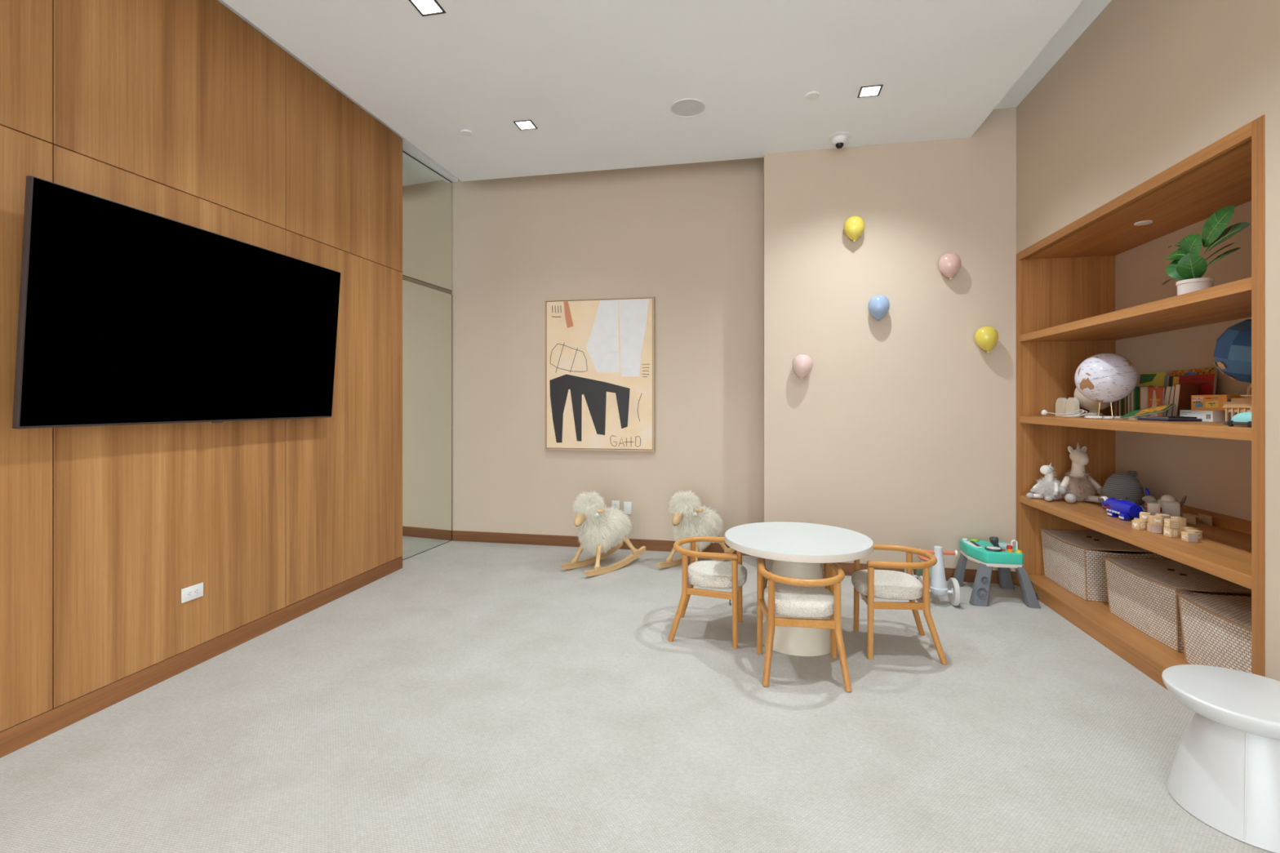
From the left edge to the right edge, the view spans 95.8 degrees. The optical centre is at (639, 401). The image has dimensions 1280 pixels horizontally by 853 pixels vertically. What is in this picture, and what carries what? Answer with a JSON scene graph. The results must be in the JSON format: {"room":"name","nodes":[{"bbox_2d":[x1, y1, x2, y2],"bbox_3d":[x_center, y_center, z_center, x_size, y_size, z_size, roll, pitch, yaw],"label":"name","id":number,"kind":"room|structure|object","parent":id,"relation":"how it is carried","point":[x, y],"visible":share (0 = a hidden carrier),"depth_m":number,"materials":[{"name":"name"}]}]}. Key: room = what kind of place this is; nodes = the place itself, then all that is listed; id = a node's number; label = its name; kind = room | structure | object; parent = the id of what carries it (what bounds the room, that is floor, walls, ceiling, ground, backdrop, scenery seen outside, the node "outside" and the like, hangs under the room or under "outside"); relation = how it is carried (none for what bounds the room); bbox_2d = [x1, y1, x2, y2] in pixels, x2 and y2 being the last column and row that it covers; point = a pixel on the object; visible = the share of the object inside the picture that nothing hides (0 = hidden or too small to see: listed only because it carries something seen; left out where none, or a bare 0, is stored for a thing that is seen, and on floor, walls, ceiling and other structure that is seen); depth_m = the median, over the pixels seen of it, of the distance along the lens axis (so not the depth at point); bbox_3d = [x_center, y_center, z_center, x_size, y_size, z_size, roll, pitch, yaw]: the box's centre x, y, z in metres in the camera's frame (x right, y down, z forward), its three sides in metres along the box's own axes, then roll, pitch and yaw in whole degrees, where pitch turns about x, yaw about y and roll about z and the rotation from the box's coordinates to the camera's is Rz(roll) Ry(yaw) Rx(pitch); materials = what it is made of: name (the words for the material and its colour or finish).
{"room":"children's playroom","nodes":[
{"label":"children's playroom","id":0,"kind":"room"},
{"bbox_2d":[0,0,402,732],"bbox_3d":[-2.920,-0.395,0.442,0.300,3.490,8.739,0,0,11],"label":"wall","id":1,"kind":"structure","parent":0,"point":[183,111],"depth_m":2.90,"materials":[{"name":"brown wood"}]},
{"bbox_2d":[12,175,340,429],"bbox_3d":[-2.171,-0.370,2.988,0.113,0.958,1.654,0,0,11],"label":"television","id":2,"kind":"object","parent":1,"relation":"attached to","point":[128,315],"visible":1,"depth_m":2.65,"materials":[{"name":"black plastic"}]},
{"bbox_2d":[181,582,203,603],"bbox_3d":[-2.271,0.969,2.938,0.008,0.070,0.114,0,0,11],"label":"outlet","id":3,"kind":"object","parent":1,"relation":"attached to","point":[196,591],"visible":1,"depth_m":2.93,"materials":[{"name":"white plastic"}]},
{"bbox_2d":[0,555,402,758],"bbox_3d":[-2.782,1.302,0.415,0.020,0.096,8.738,0,0,11],"label":"baseboard","id":4,"kind":"structure","parent":1,"relation":"attached to","point":[16,737],"depth_m":2.81,"materials":[{"name":"brown wood"}]},
{"bbox_2d":[217,0,457,182],"bbox_3d":[-2.822,-2.159,0.989,0.279,0.033,9.850,0,0,11],"label":"trim","id":5,"kind":"structure","parent":1,"relation":"attached to","point":[410,148],"depth_m":4.82,"materials":[{"name":"white paint"}]},
{"bbox_2d":[402,151,452,559],"bbox_3d":[-1.967,-0.396,5.154,0.024,3.489,0.995,0,0,15],"label":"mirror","id":6,"kind":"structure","parent":1,"relation":"attached to","point":[427,194],"depth_m":5.25,"materials":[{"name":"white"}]},
{"bbox_2d":[451,157,763,543],"bbox_3d":[-0.415,-0.412,5.446,3.080,3.525,0.175,0,0,11],"label":"wall","id":7,"kind":"structure","parent":0,"point":[688,237],"depth_m":5.31,"materials":[{"name":"beige paint"}]},
{"bbox_2d":[544,296,654,451],"bbox_3d":[-0.378,-0.252,5.325,1.036,1.396,0.044,0,0,11],"label":"framed painting","id":8,"kind":"object","parent":7,"relation":"attached to","point":[599,353],"visible":1,"depth_m":5.31,"materials":[{"name":"paper"}]},
{"bbox_2d":[452,530,751,555],"bbox_3d":[-0.373,1.301,5.342,2.955,0.098,0.012,0,0,11],"label":"baseboard","id":9,"kind":"structure","parent":7,"relation":"attached to","point":[457,535],"depth_m":5.43,"materials":[{"name":"brown wood"}]},
{"bbox_2d":[612,500,619,509],"bbox_3d":[-0.224,0.966,5.314,0.070,0.114,0.008,0,0,11],"label":"outlet","id":10,"kind":"object","parent":7,"relation":"attached to","point":[616,504],"visible":0.5,"depth_m":5.31,"materials":[{"name":"white plastic"}]},
{"bbox_2d":[623,502,631,514],"bbox_3d":[-0.114,0.972,5.293,0.070,0.114,0.008,0,0,11],"label":"wall plate","id":11,"kind":"object","parent":7,"relation":"attached to","point":[627,505],"visible":0.9,"depth_m":5.29,"materials":[{"name":"white plastic"}]},
{"bbox_2d":[0,540,1272,852],"bbox_3d":[-0.236,1.380,0.352,6.000,0.060,10.200,0,0,11],"label":"floor","id":12,"kind":"structure","parent":0,"point":[467,697],"depth_m":2.32,"materials":[{"name":"carpet"}]},
{"bbox_2d":[560,488,645,576],"bbox_3d":[-0.286,1.020,4.744,0.348,0.657,0.675,0,0,43],"label":"sheep","id":13,"kind":"object","parent":12,"relation":"on","point":[601,529],"visible":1,"depth_m":4.60},
{"bbox_2d":[657,488,734,568],"bbox_3d":[0.482,1.020,4.781,0.348,0.657,0.675,0,0,43],"label":"sheep","id":14,"kind":"object","parent":12,"relation":"on","point":[690,519],"visible":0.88,"depth_m":4.63},
{"bbox_2d":[667,536,746,648],"bbox_3d":[0.411,1.095,3.403,0.430,0.517,0.417,0,0,14],"label":"chair","id":15,"kind":"object","parent":12,"relation":"on","point":[704,574],"visible":0.98,"depth_m":3.26,"materials":[{"name":"brown wood"}]},
{"bbox_2d":[688,560,746,588],"bbox_3d":[0.447,1.010,3.395,0.357,0.083,0.356,0,0,14],"label":"seat cushion","id":16,"kind":"object","parent":15,"relation":"on","point":[704,574],"depth_m":3.28,"materials":[{"name":"fabric"}]},
{"bbox_2d":[762,558,830,597],"bbox_3d":[0.969,1.095,3.668,0.417,0.517,0.430,0,0,11],"label":"chair","id":17,"kind":"object","parent":12,"relation":"on","point":[768,563],"visible":0.22,"depth_m":3.53,"materials":[{"name":"brown wood"}]},
{"bbox_2d":[724,521,873,656],"bbox_3d":[0.890,1.057,3.285,0.808,0.584,0.808,0,0,11],"label":"round table","id":18,"kind":"object","parent":12,"relation":"on","point":[797,550],"visible":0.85,"depth_m":3.13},
{"bbox_2d":[756,557,852,692],"bbox_3d":[0.811,1.095,2.922,0.417,0.517,0.430,0,0,8],"label":"chair","id":19,"kind":"object","parent":12,"relation":"on","point":[794,597],"visible":1,"depth_m":2.80,"materials":[{"name":"brown wood"}]},
{"bbox_2d":[764,582,833,617],"bbox_3d":[0.816,1.010,2.958,0.356,0.083,0.357,0,0,8],"label":"seat cushion","id":20,"kind":"object","parent":19,"relation":"on","point":[793,601],"depth_m":2.83,"materials":[{"name":"fabric"}]},
{"bbox_2d":[851,544,947,664],"bbox_3d":[1.404,1.095,3.203,0.430,0.517,0.417,0,0,10],"label":"chair","id":21,"kind":"object","parent":12,"relation":"on","point":[870,583],"visible":1,"depth_m":3.04,"materials":[{"name":"brown wood"}]},
{"bbox_2d":[851,569,922,599],"bbox_3d":[1.368,1.010,3.210,0.357,0.083,0.356,0,0,10],"label":"seat cushion","id":22,"kind":"object","parent":21,"relation":"on","point":[888,584],"depth_m":3.10,"materials":[{"name":"fabric"}]},
{"bbox_2d":[904,546,960,605],"bbox_3d":[2.024,1.159,4.028,0.244,0.381,0.524,0,0,11],"label":"tricycle","id":23,"kind":"object","parent":12,"relation":"on","point":[938,586],"visible":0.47,"depth_m":3.84,"materials":[{"name":"paint"}]},
{"bbox_2d":[953,536,1040,608],"bbox_3d":[2.455,1.144,4.031,0.430,0.410,0.492,0,0,11],"label":"table","id":24,"kind":"object","parent":12,"relation":"on","point":[990,553],"visible":1,"depth_m":3.89,"materials":[{"name":"teal paint"}]},
{"bbox_2d":[960,550,1023,568],"bbox_3d":[2.464,1.099,4.053,0.305,0.026,0.364,0,0,11],"label":"tray","id":25,"kind":"object","parent":24,"relation":"on","point":[983,563],"depth_m":3.89,"materials":[{"name":"teal plastic"}]},
{"bbox_2d":[1016,114,1265,690],"bbox_3d":[2.873,0.130,3.171,0.619,2.440,2.114,0,0,11],"label":"bookcase","id":26,"kind":"object","parent":12,"relation":"on","point":[1066,314],"visible":0.72,"depth_m":3.32,"materials":[{"name":"brown wood"}]},
{"bbox_2d":[1026,462,1062,502],"bbox_3d":[2.846,0.553,4.040,0.218,0.256,0.204,0,0,-19],"label":"stuffed animal","id":27,"kind":"object","parent":26,"relation":"on","point":[1047,487],"visible":0.98,"depth_m":4.02},
{"bbox_2d":[1040,387,1112,417],"bbox_3d":[3.007,-0.026,3.909,0.365,0.258,0.436,0,0,11],"label":"toy","id":28,"kind":"object","parent":26,"relation":"on","point":[1069,407],"visible":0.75,"depth_m":3.91,"materials":[{"name":"beige paint"}]},
{"bbox_2d":[1058,441,1102,503],"bbox_3d":[3.005,0.477,3.955,0.278,0.408,0.268,0,0,13],"label":"plush unicorn","id":29,"kind":"object","parent":26,"relation":"on","point":[1076,486],"visible":0.98,"depth_m":3.93,"materials":[{"name":"fabric"}]},
{"bbox_2d":[1040,528,1164,602],"bbox_3d":[3.058,1.083,3.869,0.467,0.341,0.582,0,0,11],"label":"storage basket","id":30,"kind":"object","parent":26,"relation":"on","point":[1073,559],"visible":0.66,"depth_m":3.76,"materials":[{"name":"wicker"}]},
{"bbox_2d":[1074,352,1137,418],"bbox_3d":[2.855,-0.101,3.550,0.304,0.406,0.304,0,0,14],"label":"desk globe","id":31,"kind":"object","parent":26,"relation":"on","point":[1105,377],"visible":0.99,"depth_m":3.46,"materials":[{"name":"paint"}]},
{"bbox_2d":[1100,496,1142,520],"bbox_3d":[2.844,0.627,3.445,0.105,0.106,0.323,0,0,9],"label":"toy vehicle","id":32,"kind":"object","parent":26,"relation":"on","point":[1126,509],"visible":0.97,"depth_m":3.35,"materials":[{"name":"blue plastic"}]},
{"bbox_2d":[1121,398,1124,416],"bbox_3d":[3.153,0.013,3.690,0.130,0.178,0.017,0,0,11],"label":"book","id":33,"kind":"object","parent":26,"relation":"on","point":[1122,399],"visible":0.12,"depth_m":3.70,"materials":[{"name":"paper"}]},
{"bbox_2d":[1102,471,1145,506],"bbox_3d":[3.108,0.564,3.724,0.271,0.233,0.211,0,0,-4],"label":"plush whale","id":34,"kind":"object","parent":26,"relation":"on","point":[1119,486],"visible":0.64,"depth_m":3.66,"materials":[{"name":"fabric"}]},
{"bbox_2d":[1127,394,1129,413],"bbox_3d":[3.141,0.004,3.632,0.130,0.197,0.018,0,0,11],"label":"book","id":35,"kind":"object","parent":26,"relation":"on","point":[1128,396],"visible":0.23,"depth_m":3.65,"materials":[{"name":"paper"}]},
{"bbox_2d":[1131,390,1133,410],"bbox_3d":[3.134,0.009,3.596,0.130,0.188,0.020,0,0,11],"label":"book","id":36,"kind":"object","parent":26,"relation":"on","point":[1132,392],"visible":0.12,"depth_m":3.61,"materials":[{"name":"paper"}]},
{"bbox_2d":[1133,386,1139,417],"bbox_3d":[3.130,0.005,3.577,0.130,0.195,0.018,0,0,11],"label":"book","id":37,"kind":"object","parent":26,"relation":"on","point":[1136,390],"visible":0.18,"depth_m":3.58,"materials":[{"name":"paper"}]},
{"bbox_2d":[1131,520,1146,529],"bbox_3d":[2.674,0.660,3.100,0.044,0.044,0.044,0,0,-1],"label":"block","id":38,"kind":"object","parent":26,"relation":"on","point":[1135,524],"visible":1,"depth_m":3.08,"materials":[{"name":"brown wood"}]},
{"bbox_2d":[1139,511,1151,521],"bbox_3d":[2.711,0.616,3.104,0.044,0.044,0.044,0,0,-41],"label":"block","id":39,"kind":"object","parent":38,"relation":"on","point":[1143,515],"visible":0.77,"depth_m":3.09,"materials":[{"name":"brown wood"}]},
{"bbox_2d":[1129,386,1155,411],"bbox_3d":[3.138,0.003,3.615,0.130,0.200,0.015,0,0,11],"label":"book","id":40,"kind":"object","parent":26,"relation":"on","point":[1135,386],"visible":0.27,"depth_m":3.62,"materials":[{"name":"paper"}]},
{"bbox_2d":[1133,220,1152,225],"bbox_3d":[2.913,-1.035,3.349,0.084,0.006,0.084,0,0,11],"label":"puck light","id":41,"kind":"object","parent":26,"relation":"attached to","point":[1144,222],"visible":1,"depth_m":3.34,"materials":[{"name":"white plastic"}]},
{"bbox_2d":[1139,386,1155,417],"bbox_3d":[3.102,0.002,3.498,0.125,0.187,0.052,0,0,-7],"label":"book","id":42,"kind":"object","parent":26,"relation":"on","point":[1144,391],"visible":0.2,"depth_m":3.49,"materials":[{"name":"paper"}]},
{"bbox_2d":[1120,403,1175,419],"bbox_3d":[2.892,0.056,3.300,0.102,0.096,0.235,0,0,-15],"label":"book","id":43,"kind":"object","parent":26,"relation":"on","point":[1160,409],"visible":0.98,"depth_m":3.28,"materials":[{"name":"paper"}]},
{"bbox_2d":[1135,404,1170,414],"bbox_3d":[2.897,0.044,3.272,0.095,0.001,0.140,-23,-5,-18],"label":"art","id":44,"kind":"object","parent":43,"relation":"attached to","point":[1157,408],"depth_m":3.27},
{"bbox_2d":[1142,488,1157,502],"bbox_3d":[3.059,0.601,3.473,0.052,0.158,0.114,0,0,16],"label":"cat","id":45,"kind":"object","parent":26,"relation":"on","point":[1148,498],"visible":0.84,"depth_m":3.46},
{"bbox_2d":[1140,502,1159,515],"bbox_3d":[2.938,0.628,3.357,0.069,0.104,0.176,0,0,18],"label":"robot","id":46,"kind":"object","parent":26,"relation":"on","point":[1148,507],"visible":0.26,"depth_m":3.28,"materials":[{"name":"paint"}]},
{"bbox_2d":[1139,372,1167,386],"bbox_3d":[3.257,-0.041,3.682,0.032,0.287,0.235,0,0,11],"label":"picture book","id":47,"kind":"object","parent":26,"relation":"on","point":[1157,379],"visible":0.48,"depth_m":3.67,"materials":[{"name":"paper"}]},
{"bbox_2d":[1139,373,1156,386],"bbox_3d":[3.259,-0.104,3.700,0.001,0.155,0.200,4,1,11],"label":"art","id":48,"kind":"object","parent":47,"relation":"attached to","point":[1144,378],"depth_m":3.73},
{"bbox_2d":[1146,523,1161,533],"bbox_3d":[2.684,0.660,3.020,0.044,0.044,0.044,0,0,17],"label":"block","id":49,"kind":"object","parent":26,"relation":"on","point":[1150,528],"visible":0.97,"depth_m":3.00,"materials":[{"name":"brown wood"}]},
{"bbox_2d":[1147,515,1162,525],"bbox_3d":[2.680,0.616,3.011,0.044,0.044,0.044,0,0,15],"label":"block","id":50,"kind":"object","parent":49,"relation":"on","point":[1152,519],"visible":1,"depth_m":2.99,"materials":[{"name":"brown wood"}]},
{"bbox_2d":[1147,387,1164,416],"bbox_3d":[3.008,0.010,3.375,0.015,0.185,0.125,0,0,11],"label":"book","id":51,"kind":"object","parent":26,"relation":"on","point":[1156,395],"visible":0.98,"depth_m":3.37,"materials":[{"name":"paper"}]},
{"bbox_2d":[1150,390,1157,416],"bbox_3d":[3.005,0.018,3.383,0.002,0.170,0.070,2,0,11],"label":"art","id":52,"kind":"object","parent":51,"relation":"attached to","point":[1154,405],"depth_m":3.38},
{"bbox_2d":[1163,375,1169,386],"bbox_3d":[3.226,-0.029,3.547,0.038,0.265,0.028,0,0,11],"label":"picture book","id":53,"kind":"object","parent":26,"relation":"on","point":[1166,377],"visible":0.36,"depth_m":3.54,"materials":[{"name":"paper"}]},
{"bbox_2d":[1163,386,1171,416],"bbox_3d":[3.067,0.005,3.315,0.125,0.191,0.064,0,0,-7],"label":"book","id":54,"kind":"object","parent":26,"relation":"on","point":[1167,390],"visible":0.16,"depth_m":3.31,"materials":[{"name":"paper"}]},
{"bbox_2d":[1157,494,1180,516],"bbox_3d":[3.068,0.611,3.364,0.084,0.140,0.117,0,0,26],"label":"robot","id":55,"kind":"object","parent":26,"relation":"on","point":[1168,504],"visible":0.87,"depth_m":3.32,"materials":[{"name":"paint"}]},
{"bbox_2d":[1137,417,1201,421],"bbox_3d":[2.872,0.095,3.145,0.162,0.015,0.232,0,0,8],"label":"tablet case","id":56,"kind":"object","parent":26,"relation":"on","point":[1138,418],"visible":0.9,"depth_m":3.06,"materials":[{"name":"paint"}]},
{"bbox_2d":[1145,416,1196,418],"bbox_3d":[2.868,0.083,3.129,0.131,0.008,0.192,0,0,13],"label":"tablet case","id":57,"kind":"object","parent":56,"relation":"on","point":[1171,417],"visible":1,"depth_m":3.07,"materials":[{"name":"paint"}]},
{"bbox_2d":[1166,386,1174,416],"bbox_3d":[3.058,0.005,3.272,0.125,0.190,0.057,0,0,-7],"label":"book","id":58,"kind":"object","parent":26,"relation":"on","point":[1169,412],"visible":0.16,"depth_m":3.27,"materials":[{"name":"paper"}]},
{"bbox_2d":[1163,527,1179,537],"bbox_3d":[2.685,0.660,2.923,0.044,0.044,0.044,0,0,1],"label":"block","id":59,"kind":"object","parent":26,"relation":"on","point":[1172,533],"visible":0.97,"depth_m":2.90,"materials":[{"name":"brown wood"}]},
{"bbox_2d":[1164,518,1179,528],"bbox_3d":[2.687,0.616,2.923,0.044,0.044,0.044,0,0,11],"label":"block","id":60,"kind":"object","parent":59,"relation":"on","point":[1170,523],"visible":1,"depth_m":2.90,"materials":[{"name":"brown wood"}]},
{"bbox_2d":[1168,375,1179,386],"bbox_3d":[3.188,-0.026,3.439,0.030,0.258,0.130,0,0,11],"label":"book","id":61,"kind":"object","parent":26,"relation":"on","point":[1172,380],"visible":0.07,"depth_m":3.46,"materials":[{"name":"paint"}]},
{"bbox_2d":[1102,555,1251,652],"bbox_3d":[2.942,1.088,3.135,0.467,0.331,0.617,0,0,11],"label":"storage basket","id":62,"kind":"object","parent":26,"relation":"on","point":[1142,592],"visible":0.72,"depth_m":3.11,"materials":[{"name":"wicker"}]},
{"bbox_2d":[1179,526,1182,534],"bbox_3d":[2.770,0.660,2.984,0.044,0.044,0.044,0,0,8],"label":"block","id":63,"kind":"object","parent":26,"relation":"on","point":[1180,527],"visible":0.18,"depth_m":2.96,"materials":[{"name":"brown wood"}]},
{"bbox_2d":[1170,515,1186,526],"bbox_3d":[2.775,0.616,2.982,0.044,0.044,0.044,0,0,9],"label":"block","id":64,"kind":"object","parent":63,"relation":"on","point":[1182,520],"visible":0.7,"depth_m":2.96,"materials":[{"name":"brown wood"}]},
{"bbox_2d":[1179,495,1186,516],"bbox_3d":[3.095,0.606,3.300,0.013,0.149,0.058,0,0,11],"label":"fan","id":65,"kind":"object","parent":26,"relation":"on","point":[1182,502],"visible":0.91,"depth_m":3.30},
{"bbox_2d":[1171,383,1199,416],"bbox_3d":[3.049,-0.001,3.234,0.125,0.198,0.050,0,0,-7],"label":"book","id":66,"kind":"object","parent":26,"relation":"on","point":[1183,393],"visible":0.52,"depth_m":3.22,"materials":[{"name":"paper"}]},
{"bbox_2d":[1181,531,1197,542],"bbox_3d":[2.683,0.660,2.825,0.044,0.044,0.044,0,0,7],"label":"block","id":67,"kind":"object","parent":26,"relation":"on","point":[1188,536],"visible":1,"depth_m":2.81,"materials":[{"name":"brown wood"}]},
{"bbox_2d":[1182,526,1198,531],"bbox_3d":[2.793,0.660,2.936,0.044,0.044,0.044,0,0,14],"label":"block","id":68,"kind":"object","parent":26,"relation":"on","point":[1184,528],"visible":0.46,"depth_m":2.93,"materials":[{"name":"brown wood"}]},
{"bbox_2d":[1169,367,1217,395],"bbox_3d":[3.201,-0.043,3.362,0.039,0.292,0.345,0,0,11],"label":"book","id":69,"kind":"object","parent":26,"relation":"on","point":[1203,371],"visible":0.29,"depth_m":3.32,"materials":[{"name":"paper"}]},
{"bbox_2d":[1182,372,1195,375],"bbox_3d":[3.201,-0.147,3.370,0.001,0.051,0.150,4,1,11],"label":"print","id":70,"kind":"object","parent":69,"relation":"attached to","point":[1187,373],"depth_m":3.37},
{"bbox_2d":[1185,529,1202,540],"bbox_3d":[2.751,0.660,2.873,0.044,0.044,0.044,0,0,-3],"label":"block","id":71,"kind":"object","parent":26,"relation":"on","point":[1199,533],"visible":0.56,"depth_m":2.85,"materials":[{"name":"brown wood"}]},
{"bbox_2d":[1182,513,1212,526],"bbox_3d":[3.105,0.655,3.228,0.084,0.052,0.102,0,0,11],"label":"cardboard box","id":72,"kind":"object","parent":26,"relation":"on","point":[1203,520],"visible":0.91,"depth_m":3.22,"materials":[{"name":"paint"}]},
{"bbox_2d":[1178,373,1216,395],"bbox_3d":[3.146,-0.025,3.277,0.030,0.256,0.263,0,0,11],"label":"picture book","id":73,"kind":"object","parent":26,"relation":"on","point":[1206,382],"visible":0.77,"depth_m":3.22,"materials":[{"name":"paper"}]},
{"bbox_2d":[1179,409,1225,422],"bbox_3d":[3.022,0.073,3.048,0.161,0.058,0.246,0,0,13],"label":"box","id":74,"kind":"object","parent":26,"relation":"on","point":[1205,415],"visible":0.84,"depth_m":2.99,"materials":[{"name":"cardboard"}]},
{"bbox_2d":[1191,394,1246,410],"bbox_3d":[3.025,0.004,2.992,0.151,0.080,0.240,0,0,11],"label":"game box","id":75,"kind":"object","parent":74,"relation":"on","point":[1203,402],"visible":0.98,"depth_m":2.99,"materials":[{"name":"cardboard"}]},
{"bbox_2d":[1162,204,1250,295],"bbox_3d":[2.743,-0.691,2.849,0.162,0.406,0.556,0,0,22],"label":"potted plant","id":76,"kind":"object","parent":26,"relation":"on","point":[1188,266],"visible":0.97,"depth_m":2.83,"materials":[{"name":"green plant"}]},
{"bbox_2d":[1176,592,1251,673],"bbox_3d":[2.772,1.088,2.483,0.467,0.331,0.602,0,0,11],"label":"storage basket","id":77,"kind":"object","parent":26,"relation":"on","point":[1216,628],"visible":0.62,"depth_m":2.62,"materials":[{"name":"wicker"}]},
{"bbox_2d":[1213,319,1251,398],"bbox_3d":[2.938,-0.148,2.746,0.306,0.498,0.313,0,0,11],"label":"globe","id":78,"kind":"object","parent":26,"relation":"on","point":[1233,349],"visible":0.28,"depth_m":2.73,"materials":[{"name":"paint"}]},
{"bbox_2d":[1221,398,1251,421],"bbox_3d":[2.852,0.043,2.681,0.057,0.120,0.314,0,0,11],"label":"model","id":79,"kind":"object","parent":26,"relation":"on","point":[1233,406],"visible":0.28,"depth_m":2.76},
{"bbox_2d":[1223,411,1251,427],"bbox_3d":[2.488,0.071,2.359,0.076,0.062,0.176,0,0,11],"label":"toy car","id":80,"kind":"object","parent":26,"relation":"on","point":[1243,419],"visible":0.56,"depth_m":2.37,"materials":[{"name":"teal paint"}]},
{"bbox_3d":[2.758,0.660,3.052,0.044,0.043,0.044,0,0,11],"label":"block","id":81,"kind":"object","parent":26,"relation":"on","visible":0},
{"bbox_2d":[1155,513,1170,523],"bbox_3d":[2.757,0.616,3.051,0.044,0.044,0.044,0,0,11],"label":"block","id":82,"kind":"object","parent":81,"relation":"on","point":[1164,516],"visible":0.4,"depth_m":3.03,"materials":[{"name":"brown wood"}]},
{"bbox_2d":[1161,664,1279,852],"bbox_3d":[1.999,1.152,1.899,0.425,0.394,0.425,0,0,11],"label":"side table","id":83,"kind":"object","parent":12,"relation":"on","point":[1224,773],"visible":1,"depth_m":1.84,"materials":[{"name":"white plastic"}]},
{"bbox_2d":[763,107,1016,571],"bbox_3d":[2.289,-0.412,4.686,2.520,3.525,0.620,0,0,11],"label":"wall","id":84,"kind":"structure","parent":0,"point":[900,429],"depth_m":4.44,"materials":[{"name":"beige paint"}]},
{"bbox_2d":[222,0,1082,181],"bbox_3d":[-0.454,-2.076,0.237,4.164,0.193,9.290,0,0,11],"label":"ceiling","id":85,"kind":"structure","parent":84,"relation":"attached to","point":[599,82],"depth_m":3.44,"materials":[{"name":"white paint"}]},
{"bbox_2d":[408,0,445,16],"bbox_3d":[-1.063,-1.978,2.890,0.132,0.003,0.132,0,0,11],"label":"recessed light","id":86,"kind":"object","parent":85,"relation":"attached to","point":[425,7],"visible":1,"depth_m":2.90,"materials":[{"name":"white"}]},
{"bbox_2d":[460,129,472,136],"bbox_3d":[-1.273,-1.974,4.248,0.086,0.012,0.086,0,0,11],"label":"sprinkler cover","id":87,"kind":"object","parent":85,"relation":"attached to","point":[464,132],"visible":1,"depth_m":4.23,"materials":[{"name":"white plastic"}]},
{"bbox_2d":[513,120,537,130],"bbox_3d":[-0.818,-1.978,4.136,0.132,0.003,0.132,0,0,11],"label":"recessed light","id":88,"kind":"object","parent":85,"relation":"attached to","point":[524,124],"visible":1,"depth_m":4.14,"materials":[{"name":"white plastic"}]},
{"bbox_2d":[670,97,706,116],"bbox_3d":[0.323,-1.977,3.893,0.240,0.008,0.240,0,0,11],"label":"ceiling speaker","id":89,"kind":"object","parent":85,"relation":"attached to","point":[689,107],"visible":1,"depth_m":3.88,"materials":[{"name":"white"}]},
{"bbox_2d":[805,90,819,99],"bbox_3d":[1.112,-1.974,3.728,0.086,0.012,0.086,0,0,11],"label":"sprinkler cover","id":90,"kind":"object","parent":85,"relation":"attached to","point":[814,95],"visible":1,"depth_m":3.71,"materials":[{"name":"white plastic"}]},
{"bbox_2d":[826,131,852,148],"bbox_3d":[1.493,-1.938,4.328,0.176,0.084,0.176,0,0,11],"label":"security camera","id":91,"kind":"object","parent":85,"relation":"attached to","point":[838,140],"visible":1,"depth_m":4.29,"materials":[{"name":"white plastic"}]},
{"bbox_2d":[857,84,883,97],"bbox_3d":[1.465,-1.978,3.686,0.132,0.003,0.132,0,0,11],"label":"recessed light","id":92,"kind":"object","parent":85,"relation":"attached to","point":[868,91],"visible":1,"depth_m":3.68,"materials":[{"name":"white plastic"}]},
{"bbox_2d":[792,354,813,379],"bbox_3d":[1.265,-0.273,4.504,0.148,0.196,0.137,0,0,41],"label":"balloon","id":93,"kind":"object","parent":84,"relation":"attached to","point":[802,364],"visible":1,"depth_m":4.46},
{"bbox_2d":[843,215,865,241],"bbox_3d":[1.640,-1.324,4.431,0.153,0.196,0.132,0,0,11],"label":"balloon","id":94,"kind":"object","parent":84,"relation":"attached to","point":[854,226],"visible":1,"depth_m":4.39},
{"bbox_2d":[867,295,889,320],"bbox_3d":[1.815,-0.712,4.396,0.153,0.196,0.132,0,0,11],"label":"balloon","id":95,"kind":"object","parent":84,"relation":"attached to","point":[878,306],"visible":1,"depth_m":4.35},
{"bbox_2d":[822,562,1016,585],"bbox_3d":[1.878,1.301,4.445,1.830,0.098,0.012,0,0,11],"label":"baseboard","id":96,"kind":"structure","parent":84,"relation":"attached to","point":[848,568],"depth_m":4.35,"materials":[{"name":"brown wood"}]},
{"bbox_2d":[937,253,961,279],"bbox_3d":[2.301,-1.008,4.300,0.148,0.196,0.138,0,0,42],"label":"balloon","id":97,"kind":"object","parent":84,"relation":"attached to","point":[949,264],"visible":1,"depth_m":4.26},
{"bbox_2d":[974,326,998,352],"bbox_3d":[2.546,-0.458,4.252,0.148,0.195,0.137,0,0,41],"label":"balloon","id":98,"kind":"object","parent":84,"relation":"attached to","point":[986,338],"visible":1,"depth_m":4.21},
{"bbox_2d":[993,0,1111,109],"bbox_3d":[-0.207,-2.215,0.499,6.000,0.080,9.900,0,0,11],"label":"ceiling","id":99,"kind":"structure","parent":0,"point":[1087,11],"depth_m":3.57,"materials":[{"name":"white paint"}]},
{"bbox_2d":[1016,0,1279,681],"bbox_3d":[2.230,-0.412,-0.322,0.700,3.525,9.230,0,0,11],"label":"wall","id":100,"kind":"structure","parent":0,"point":[1147,86],"depth_m":2.76,"materials":[{"name":"beige paint"}]},
{"bbox_2d":[1115,200,1251,559],"bbox_3d":[3.225,0.130,3.101,0.100,2.440,2.114,0,0,11],"label":"wall","id":101,"kind":"structure","parent":0,"point":[1214,474],"depth_m":3.45,"materials":[{"name":"beige paint"}]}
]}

